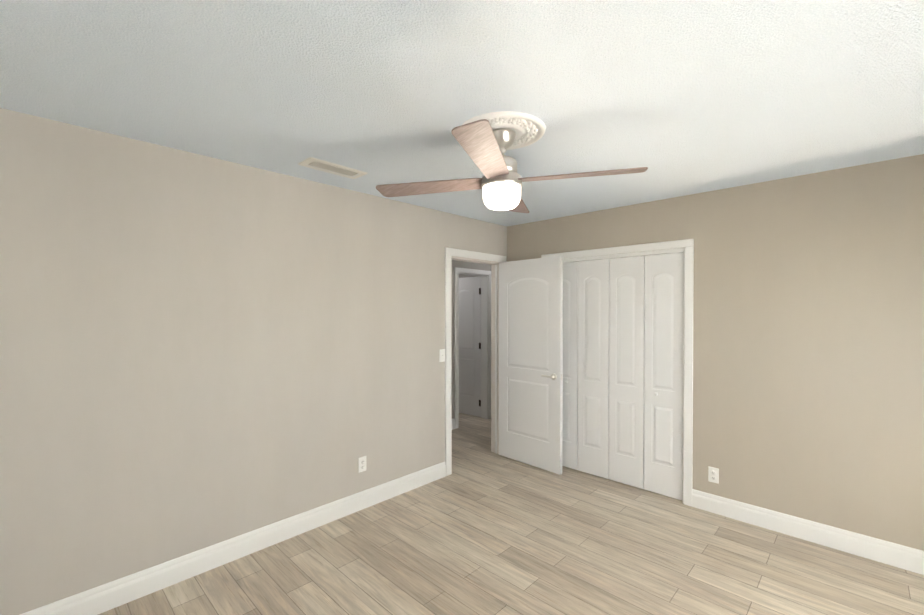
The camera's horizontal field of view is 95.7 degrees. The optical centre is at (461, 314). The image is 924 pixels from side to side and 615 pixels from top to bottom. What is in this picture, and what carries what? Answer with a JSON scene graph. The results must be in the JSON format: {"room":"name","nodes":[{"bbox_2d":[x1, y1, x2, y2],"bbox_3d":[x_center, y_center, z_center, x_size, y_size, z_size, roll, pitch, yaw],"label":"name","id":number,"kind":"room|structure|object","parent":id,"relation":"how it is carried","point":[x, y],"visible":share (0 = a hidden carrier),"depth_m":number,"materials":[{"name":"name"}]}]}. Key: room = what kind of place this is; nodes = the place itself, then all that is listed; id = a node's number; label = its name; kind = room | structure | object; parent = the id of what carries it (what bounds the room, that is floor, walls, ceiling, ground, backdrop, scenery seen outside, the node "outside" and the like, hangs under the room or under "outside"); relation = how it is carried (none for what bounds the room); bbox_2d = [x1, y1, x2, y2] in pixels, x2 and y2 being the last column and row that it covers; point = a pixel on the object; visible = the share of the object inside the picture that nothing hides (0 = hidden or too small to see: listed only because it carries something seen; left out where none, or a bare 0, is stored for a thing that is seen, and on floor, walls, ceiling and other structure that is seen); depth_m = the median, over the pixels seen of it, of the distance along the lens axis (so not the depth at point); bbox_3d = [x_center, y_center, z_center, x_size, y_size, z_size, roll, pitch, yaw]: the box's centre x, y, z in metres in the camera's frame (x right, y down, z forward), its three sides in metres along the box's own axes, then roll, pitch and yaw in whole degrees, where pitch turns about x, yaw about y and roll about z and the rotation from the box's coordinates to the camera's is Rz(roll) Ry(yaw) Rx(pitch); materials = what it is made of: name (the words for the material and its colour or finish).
{"room":"empty bedroom","nodes":[
{"label":"empty bedroom","id":0,"kind":"room"},
{"bbox_2d":[0,108,506,614],"bbox_3d":[-0.631,0.281,3.461,0.120,2.440,6.100,1,1,44],"label":"wall","id":1,"kind":"structure","parent":0,"point":[198,352],"depth_m":2.40,"materials":[{"name":"paint"}]},
{"bbox_2d":[20,462,445,614],"bbox_3d":[-1.414,1.442,2.559,0.015,0.135,3.638,1,1,44],"label":"baseboard","id":2,"kind":"structure","parent":1,"relation":"attached to","point":[114,594],"depth_m":2.52,"materials":[{"name":"white wood"}]},
{"bbox_2d":[359,456,365,472],"bbox_3d":[-0.768,1.158,3.234,0.009,0.115,0.070,1,1,44],"label":"electrical outlet","id":3,"kind":"object","parent":1,"relation":"attached to","point":[362,464],"visible":1,"depth_m":3.23,"materials":[{"name":"white plastic"}]},
{"bbox_2d":[439,349,444,361],"bbox_3d":[-0.176,0.377,3.834,0.021,0.115,0.070,1,1,44],"label":"light switch","id":4,"kind":"object","parent":1,"relation":"attached to","point":[441,355],"visible":1,"depth_m":3.83,"materials":[{"name":"white plastic"}]},
{"bbox_2d":[445,247,505,475],"bbox_3d":[0.111,0.436,4.234,0.156,2.115,0.900,1,1,44],"label":"door frame","id":5,"kind":"structure","parent":1,"relation":"attached to","point":[494,357],"depth_m":4.13,"materials":[{"name":"white wood"}]},
{"bbox_2d":[499,256,562,474],"bbox_3d":[0.660,0.471,4.159,0.125,2.030,0.767,-1,1,-44],"label":"bedroom door","id":6,"kind":"structure","parent":1,"relation":"in","point":[530,355],"depth_m":4.11,"materials":[{"name":"white wood"}]},
{"bbox_2d":[0,0,923,226],"bbox_3d":[-0.354,-0.987,3.204,7.020,0.100,6.370,1,1,44],"label":"ceiling","id":7,"kind":"structure","parent":0,"point":[678,98],"depth_m":1.68,"materials":[{"name":"white paint"}]},
{"bbox_2d":[298,157,366,178],"bbox_3d":[-0.817,-0.928,2.671,0.170,0.008,0.400,1,1,44],"label":"ceiling vent","id":8,"kind":"object","parent":7,"relation":"in","point":[321,165],"visible":1,"depth_m":2.65,"materials":[{"name":"beige metal"}]},
{"bbox_2d":[462,111,545,149],"bbox_3d":[0.202,-0.918,2.122,0.436,0.032,0.436,1,1,44],"label":"medallion","id":9,"kind":"object","parent":7,"relation":"attached to","point":[528,129],"visible":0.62,"depth_m":2.01,"materials":[{"name":"white paint"}]},
{"bbox_2d":[376,119,647,212],"bbox_3d":[0.202,-0.725,2.124,1.035,0.377,1.035,0,1,-30],"label":"ceiling fan","id":10,"kind":"object","parent":9,"relation":"hanging from","point":[483,144],"visible":1,"depth_m":2.04,"materials":[{"name":"brown wood"}]},
{"bbox_2d":[452,260,490,418],"bbox_3d":[-0.670,0.267,4.886,0.150,2.440,4.340,1,1,44],"label":"wall","id":11,"kind":"structure","parent":0,"point":[469,265],"depth_m":5.36,"materials":[{"name":"grey paint"}]},
{"bbox_2d":[452,419,454,429],"bbox_3d":[-1.074,1.424,4.401,0.015,0.135,2.825,1,1,44],"label":"baseboard","id":12,"kind":"structure","parent":11,"relation":"attached to","point":[453,423],"depth_m":5.38,"materials":[{"name":"white wood"}]},
{"bbox_2d":[459,277,480,416],"bbox_3d":[0.060,0.462,6.172,0.583,2.010,0.125,0,1,40],"label":"hall door","id":13,"kind":"structure","parent":11,"relation":"in","point":[469,345],"depth_m":6.10,"materials":[{"name":"white wood"}]},
{"bbox_2d":[455,267,490,428],"bbox_3d":[0.119,0.434,5.717,0.138,2.090,0.730,1,1,44],"label":"door frame","id":14,"kind":"structure","parent":11,"relation":"attached to","point":[471,271],"depth_m":5.90,"materials":[{"name":"white wood"}]},
{"bbox_2d":[98,413,923,614],"bbox_3d":[-0.354,1.553,3.228,7.020,0.100,6.370,1,1,44],"label":"floor","id":15,"kind":"structure","parent":0,"point":[482,529],"depth_m":2.54,"materials":[{"name":"brown wood"}]},
{"bbox_2d":[507,154,923,550],"bbox_3d":[1.862,0.282,3.299,3.700,2.440,0.120,1,1,44],"label":"wall","id":16,"kind":"structure","parent":0,"point":[808,351],"depth_m":2.79,"materials":[{"name":"paint"}]},
{"bbox_2d":[562,262,577,469],"bbox_3d":[0.986,0.490,4.083,0.303,1.985,0.062,1,1,44],"label":"bifold closet door","id":17,"kind":"structure","parent":16,"relation":"in","point":[570,380],"depth_m":4.03,"materials":[{"name":"white wood"}]},
{"bbox_2d":[578,259,609,478],"bbox_3d":[1.220,0.492,3.880,0.303,1.985,0.030,1,1,44],"label":"bifold closet door","id":18,"kind":"structure","parent":16,"relation":"in","point":[593,365],"depth_m":3.86,"materials":[{"name":"white wood"}]},
{"bbox_2d":[541,239,693,506],"bbox_3d":[1.350,0.482,3.793,1.260,2.030,0.120,1,1,44],"label":"door frame","id":19,"kind":"structure","parent":16,"relation":"attached to","point":[657,252],"depth_m":3.43,"materials":[{"name":"white wood"}]},
{"bbox_2d":[609,256,644,488],"bbox_3d":[1.443,0.494,3.666,0.303,1.985,0.030,1,1,44],"label":"bifold closet door","id":20,"kind":"structure","parent":16,"relation":"in","point":[626,355],"depth_m":3.65,"materials":[{"name":"white wood"}]},
{"bbox_2d":[644,252,683,499],"bbox_3d":[1.654,0.496,3.441,0.303,1.985,0.062,1,1,44],"label":"bifold closet door","id":21,"kind":"structure","parent":16,"relation":"in","point":[663,401],"depth_m":3.44,"materials":[{"name":"white wood"}]},
{"bbox_2d":[708,466,718,483],"bbox_3d":[1.908,1.218,3.174,0.070,0.115,0.009,1,1,44],"label":"electrical outlet","id":22,"kind":"object","parent":16,"relation":"attached to","point":[713,474],"visible":1,"depth_m":3.17,"materials":[{"name":"white plastic"}]},
{"bbox_2d":[692,489,923,574],"bbox_3d":[2.461,1.441,2.640,1.828,0.135,0.015,1,1,44],"label":"baseboard","id":23,"kind":"structure","parent":16,"relation":"attached to","point":[886,552],"depth_m":2.75,"materials":[{"name":"white wood"}]}
]}

